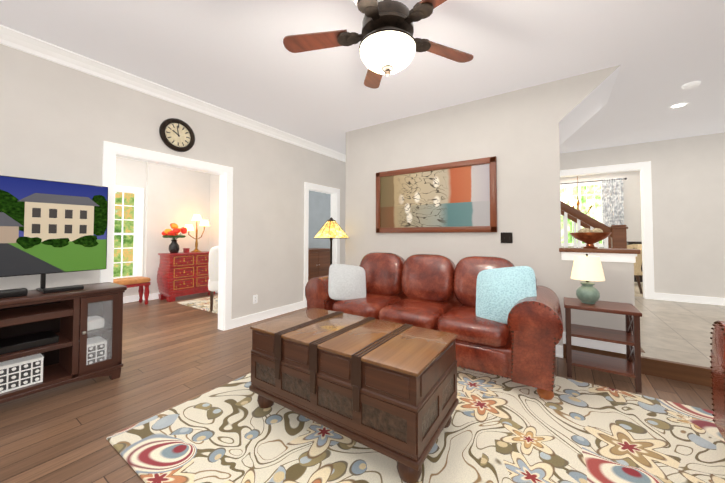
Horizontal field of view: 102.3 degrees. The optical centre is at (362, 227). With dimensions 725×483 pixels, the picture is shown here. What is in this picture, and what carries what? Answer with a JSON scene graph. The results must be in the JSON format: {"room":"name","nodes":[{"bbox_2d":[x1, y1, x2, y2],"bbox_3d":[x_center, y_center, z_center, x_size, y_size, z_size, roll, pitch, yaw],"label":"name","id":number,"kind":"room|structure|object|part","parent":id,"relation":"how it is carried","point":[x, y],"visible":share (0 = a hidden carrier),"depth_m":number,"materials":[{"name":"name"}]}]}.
{"room":"living room","nodes":[
{"label":"living room","id":0,"kind":"room"},
{"bbox_2d":[0,44,345,319],"bbox_3d":[-1.916,-0.087,3.566,0.120,2.760,9.700,-1,-2,34],"label":"wall","id":1,"kind":"structure","parent":0,"point":[60,123],"depth_m":3.11,"materials":[{"name":"paint"}]},
{"bbox_2d":[0,25,345,330],"bbox_3d":[-1.910,-0.088,3.501,0.238,2.760,9.600,-1,-2,34],"label":"trim","id":2,"kind":"structure","parent":1,"relation":"attached to","point":[15,39],"depth_m":3.46,"materials":[{"name":"white paint"}]},
{"bbox_2d":[159,118,194,151],"bbox_3d":[-2.047,-1.025,3.245,0.046,0.365,0.365,-1,-2,34],"label":"wall clock","id":3,"kind":"object","parent":1,"relation":"attached to","point":[177,135],"visible":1,"depth_m":3.23,"materials":[{"name":"brown metal"}]},
{"bbox_2d":[253,295,257,303],"bbox_3d":[-1.489,0.997,4.057,0.012,0.114,0.070,-1,-2,34],"label":"electrical outlet plate","id":4,"kind":"object","parent":1,"relation":"attached to","point":[254,298],"visible":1,"depth_m":4.05,"materials":[{"name":"white plastic"}]},
{"bbox_2d":[113,157,330,299],"bbox_3d":[-3.163,-0.065,4.400,2.880,2.760,9.700,-1,-2,34],"label":"wall","id":5,"kind":"structure","parent":0,"point":[179,197],"depth_m":5.79,"materials":[{"name":"paint"}]},
{"bbox_2d":[113,185,217,302],"bbox_3d":[-4.087,0.246,3.012,2.882,2.065,6.380,-1,-2,34],"label":"trim","id":6,"kind":"structure","parent":5,"relation":"attached to","point":[138,193],"depth_m":5.34,"materials":[{"name":"white"}]},
{"bbox_2d":[0,292,712,482],"bbox_3d":[0.062,1.283,2.205,10.800,0.050,9.700,-1,-2,34],"label":"floor","id":7,"kind":"structure","parent":0,"point":[175,353],"depth_m":2.23,"materials":[{"name":"brown wood"}]},
{"bbox_2d":[0,282,126,403],"bbox_3d":[-2.464,0.874,2.162,0.443,0.765,1.040,-1,-2,34],"label":"console","id":8,"kind":"object","parent":7,"relation":"on","point":[51,340],"visible":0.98,"depth_m":2.25,"materials":[{"name":"brown wood"}]},
{"bbox_2d":[0,175,107,298],"bbox_3d":[-2.608,0.056,2.051,0.310,0.864,1.282,-1,-2,34],"label":"screen","id":9,"kind":"object","parent":8,"relation":"on","point":[47,227],"visible":1,"depth_m":2.29,"materials":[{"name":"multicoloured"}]},
{"bbox_2d":[113,276,150,304],"bbox_3d":[-4.011,1.094,4.900,0.360,0.470,0.700,-1,-2,34],"label":"window bench","id":10,"kind":"object","parent":7,"relation":"on","point":[139,281],"visible":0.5,"depth_m":4.99,"materials":[{"name":"orange fabric"}]},
{"bbox_2d":[157,251,214,301],"bbox_3d":[-3.365,0.920,5.676,0.496,0.860,0.929,-1,-2,34],"label":"base cabinet","id":11,"kind":"object","parent":7,"relation":"on","point":[179,274],"visible":0.77,"depth_m":5.42,"materials":[{"name":"paint"}]},
{"bbox_2d":[162,223,186,252],"bbox_3d":[-3.528,0.200,5.486,0.382,0.567,0.401,-1,-2,34],"label":"vase","id":12,"kind":"object","parent":11,"relation":"on","point":[174,244],"visible":1,"depth_m":5.44,"materials":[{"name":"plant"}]},
{"bbox_2d":[183,248,189,252],"bbox_3d":[-3.405,0.445,5.643,0.090,0.085,0.090,-1,-2,34],"label":"box","id":13,"kind":"object","parent":11,"relation":"on","point":[185,250],"visible":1,"depth_m":5.62,"materials":[{"name":"paint"}]},
{"bbox_2d":[185,214,209,251],"bbox_3d":[-3.310,0.117,5.830,0.195,0.750,0.495,-1,-2,34],"label":"candle lamp","id":14,"kind":"object","parent":11,"relation":"on","point":[196,218],"visible":0.98,"depth_m":5.80,"materials":[{"name":"orange"}]},
{"bbox_2d":[178,295,217,313],"bbox_3d":[-2.346,1.328,5.080,1.600,0.012,0.900,-1,-2,34],"label":"area rug","id":15,"kind":"object","parent":7,"relation":"on","point":[202,303],"visible":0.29,"depth_m":5.07,"materials":[{"name":"beige fabric"}]},
{"bbox_2d":[208,246,218,310],"bbox_3d":[-2.245,0.807,4.840,0.560,1.017,0.618,1,-2,-26],"label":"chair","id":16,"kind":"object","parent":15,"relation":"on","point":[213,266],"visible":0.4,"depth_m":4.53,"materials":[{"name":"white wood"}]},
{"bbox_2d":[308,248,329,280],"bbox_3d":[-1.209,0.949,6.977,0.473,0.870,0.940,-1,-2,34],"label":"base cabinet","id":17,"kind":"object","parent":7,"relation":"on","point":[318,262],"visible":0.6,"depth_m":6.88,"materials":[{"name":"brown wood"}]},
{"bbox_2d":[314,217,348,264],"bbox_3d":[-0.448,0.582,4.178,0.524,1.455,0.524,-1,-2,34],"label":"floor lamp","id":18,"kind":"object","parent":7,"relation":"on","point":[331,229],"visible":0.67,"depth_m":4.06,"materials":[{"name":"yellow metal"}]},
{"bbox_2d":[106,367,724,482],"bbox_3d":[0.587,1.240,1.741,3.450,0.012,2.370,-1,-2,34],"label":"area rug","id":19,"kind":"object","parent":7,"relation":"on","point":[499,429],"visible":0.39,"depth_m":1.67,"materials":[{"name":"fabric"}]},
{"bbox_2d":[249,308,458,482],"bbox_3d":[-0.086,0.959,1.940,1.250,0.560,0.660,-1,-2,34],"label":"trunk coffee table","id":20,"kind":"object","parent":19,"relation":"on","point":[387,388],"visible":1,"depth_m":1.63,"materials":[{"name":"brown wood"}]},
{"bbox_2d":[305,252,562,399],"bbox_3d":[0.632,0.783,3.107,2.470,0.973,1.030,-1,-2,34],"label":"sofa","id":21,"kind":"object","parent":19,"relation":"on","point":[501,317],"visible":0.71,"depth_m":2.60,"materials":[{"name":"brown leather"}]},
{"bbox_2d":[709,320,724,439],"bbox_3d":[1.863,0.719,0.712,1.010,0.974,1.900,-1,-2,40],"label":"armchair","id":22,"kind":"object","parent":19,"relation":"on","point":[717,362],"visible":1,"depth_m":1.61,"materials":[{"name":"brown leather"}]},
{"bbox_2d":[563,297,641,392],"bbox_3d":[2.006,0.953,2.477,0.484,0.600,0.374,-1,-2,34],"label":"side table","id":23,"kind":"object","parent":7,"relation":"on","point":[627,367],"visible":1,"depth_m":2.41,"materials":[{"name":"brown wood"}]},
{"bbox_2d":[571,254,604,303],"bbox_3d":[1.948,0.441,2.530,0.240,0.425,0.240,-1,-2,34],"label":"table lamp","id":24,"kind":"object","parent":23,"relation":"on","point":[586,268],"visible":1,"depth_m":2.47,"materials":[{"name":"fabric"}]},
{"bbox_2d":[0,0,724,154],"bbox_3d":[0.868,-1.519,3.485,11.000,0.100,12.800,-1,-2,34],"label":"ceiling","id":25,"kind":"structure","parent":0,"point":[236,57],"depth_m":2.54,"materials":[{"name":"white paint"}]},
{"bbox_2d":[283,0,473,88],"bbox_3d":[0.140,-1.211,1.713,1.268,0.610,1.243,-1,-2,34],"label":"ceiling fan light","id":26,"kind":"object","parent":25,"relation":"hanging from","point":[389,44],"visible":1,"depth_m":1.68,"materials":[{"name":"brown wood"}]},
{"bbox_2d":[562,176,594,213],"bbox_3d":[4.858,-0.806,6.635,0.649,1.160,0.672,-1,-2,34],"label":"dining chandelier","id":27,"kind":"object","parent":25,"relation":"hanging from","point":[574,203],"visible":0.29,"depth_m":6.45,"materials":[{"name":"gold metal"}]},
{"bbox_2d":[668,102,688,108],"bbox_3d":[3.797,-1.466,3.509,0.170,0.006,0.170,-1,-2,34],"label":"recessed light","id":28,"kind":"object","parent":25,"relation":"in","point":[677,105],"visible":0.96,"depth_m":3.51,"materials":[{"name":"white"}]},
{"bbox_2d":[682,81,700,89],"bbox_3d":[3.397,-1.464,3.019,0.132,0.035,0.132,-1,-2,34],"label":"smoke detector","id":29,"kind":"object","parent":25,"relation":"attached to","point":[691,85],"visible":1,"depth_m":3.00,"materials":[{"name":"white plastic"}]},
{"bbox_2d":[345,64,621,357],"bbox_3d":[1.079,-0.087,3.549,3.162,2.760,0.156,-1,-2,34],"label":"wall","id":30,"kind":"structure","parent":0,"point":[516,133],"depth_m":3.39,"materials":[{"name":"paint"}]},
{"bbox_3d":[0.835,-0.355,3.648,1.550,0.840,0.035,-1,-2,34],"label":"framed art","id":31,"kind":"part","parent":30,"relation":"part of"},
{"bbox_2d":[501,232,512,242],"bbox_3d":[1.557,0.113,3.159,0.116,0.116,0.022,-1,-2,34],"label":"switch plate","id":32,"kind":"object","parent":30,"relation":"attached to","point":[506,237],"visible":1,"depth_m":3.16,"materials":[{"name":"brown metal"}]},
{"bbox_2d":[559,65,620,144],"bbox_3d":[2.033,-0.800,3.454,1.450,1.340,0.954,-1,-2,34],"label":"ceiling soffit","id":33,"kind":"structure","parent":0,"point":[586,109],"depth_m":3.12,"materials":[{"name":"white paint"}]},
{"bbox_2d":[562,260,634,334],"bbox_3d":[2.225,0.688,2.784,0.530,0.890,0.120,-1,-2,34],"label":"wall","id":34,"kind":"structure","parent":0,"point":[617,285],"depth_m":2.69,"materials":[{"name":"paint"}]},
{"bbox_2d":[559,247,640,353],"bbox_3d":[2.233,0.667,2.779,0.590,0.932,0.210,-1,-2,34],"label":"trim","id":35,"kind":"structure","parent":34,"relation":"attached to","point":[615,255],"depth_m":2.70,"materials":[{"name":"white wood"}]},
{"bbox_2d":[570,228,611,248],"bbox_3d":[2.196,0.103,2.819,0.324,0.196,0.324,-1,-2,34],"label":"copper bowl","id":36,"kind":"object","parent":35,"relation":"on","point":[588,237],"visible":1,"depth_m":2.75,"materials":[{"name":"brown metal"}]},
{"bbox_2d":[560,170,641,246],"bbox_3d":[5.490,0.025,7.765,7.920,2.760,0.120,-1,-2,34],"label":"wall","id":37,"kind":"structure","parent":0,"point":[632,201],"depth_m":7.05,"materials":[{"name":"paint"}]},
{"bbox_2d":[560,180,602,246],"bbox_3d":[5.535,0.041,7.723,7.800,2.445,0.144,-1,-2,34],"label":"window","id":38,"kind":"structure","parent":37,"relation":"in","point":[586,184],"depth_m":7.59,"materials":[{"name":"white"}]},
{"bbox_2d":[560,178,626,246],"bbox_3d":[5.407,0.030,7.640,2.312,2.438,0.052,-1,-2,34],"label":"curtain","id":39,"kind":"object","parent":38,"relation":"hanging from","point":[612,203],"visible":0.38,"depth_m":7.16,"materials":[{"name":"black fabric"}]},
{"bbox_2d":[560,132,724,297],"bbox_3d":[4.056,-0.037,5.441,7.720,2.760,0.120,-1,-2,34],"label":"wall","id":40,"kind":"structure","parent":0,"point":[688,194],"depth_m":4.65,"materials":[{"name":"paint"}]},
{"bbox_2d":[560,161,724,305],"bbox_3d":[4.054,0.058,5.437,7.720,2.290,0.160,-1,-2,34],"label":"trim","id":41,"kind":"structure","parent":40,"relation":"attached to","point":[644,168],"depth_m":4.88,"materials":[{"name":"white"}]},
{"bbox_2d":[563,296,724,386],"bbox_3d":[4.624,1.235,3.074,4.180,0.192,3.385,-1,-2,34],"label":"floor","id":42,"kind":"structure","parent":0,"point":[675,339],"depth_m":2.94,"materials":[{"name":"tile"}]},
{"bbox_2d":[561,201,627,248],"bbox_3d":[2.115,-0.104,4.575,3.020,2.568,1.100,-1,-2,34],"label":"stair railing","id":43,"kind":"object","parent":42,"relation":"on","point":[617,238],"visible":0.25,"depth_m":3.57,"materials":[{"name":"brown wood"}]},
{"bbox_3d":[4.840,1.331,6.649,7.800,0.190,2.800,-1,-2,34],"label":"floor","id":44,"kind":"structure","parent":0,"visible":0},
{"bbox_2d":[634,282,642,293],"bbox_3d":[4.535,1.232,6.736,3.600,0.012,2.000,-1,-2,34],"label":"area rug","id":45,"kind":"object","parent":44,"relation":"on","point":[636,289],"depth_m":5.73,"materials":[{"name":"carpet"}]},
{"bbox_2d":[627,244,642,293],"bbox_3d":[4.829,0.754,5.505,0.745,0.882,0.683,0,-2,9],"label":"chair","id":46,"kind":"object","parent":45,"relation":"on","point":[637,267],"visible":0.23,"depth_m":5.21,"materials":[{"name":"brown wood"}]},
{"bbox_2d":[627,241,642,281],"bbox_3d":[6.238,0.749,5.931,1.330,0.910,0.495,-1,-2,34],"label":"dining table","id":47,"kind":"object","parent":45,"relation":"on","point":[635,242],"visible":0.02,"depth_m":6.05,"materials":[{"name":"brown wood"}]},
{"label":"outside","id":48,"kind":"structure","parent":0,"visible":0},
{"bbox_2d":[113,185,601,276],"bbox_3d":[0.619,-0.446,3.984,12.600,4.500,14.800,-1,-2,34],"label":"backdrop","id":49,"kind":"structure","parent":48,"point":[128,227],"depth_m":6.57,"materials":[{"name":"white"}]}
]}

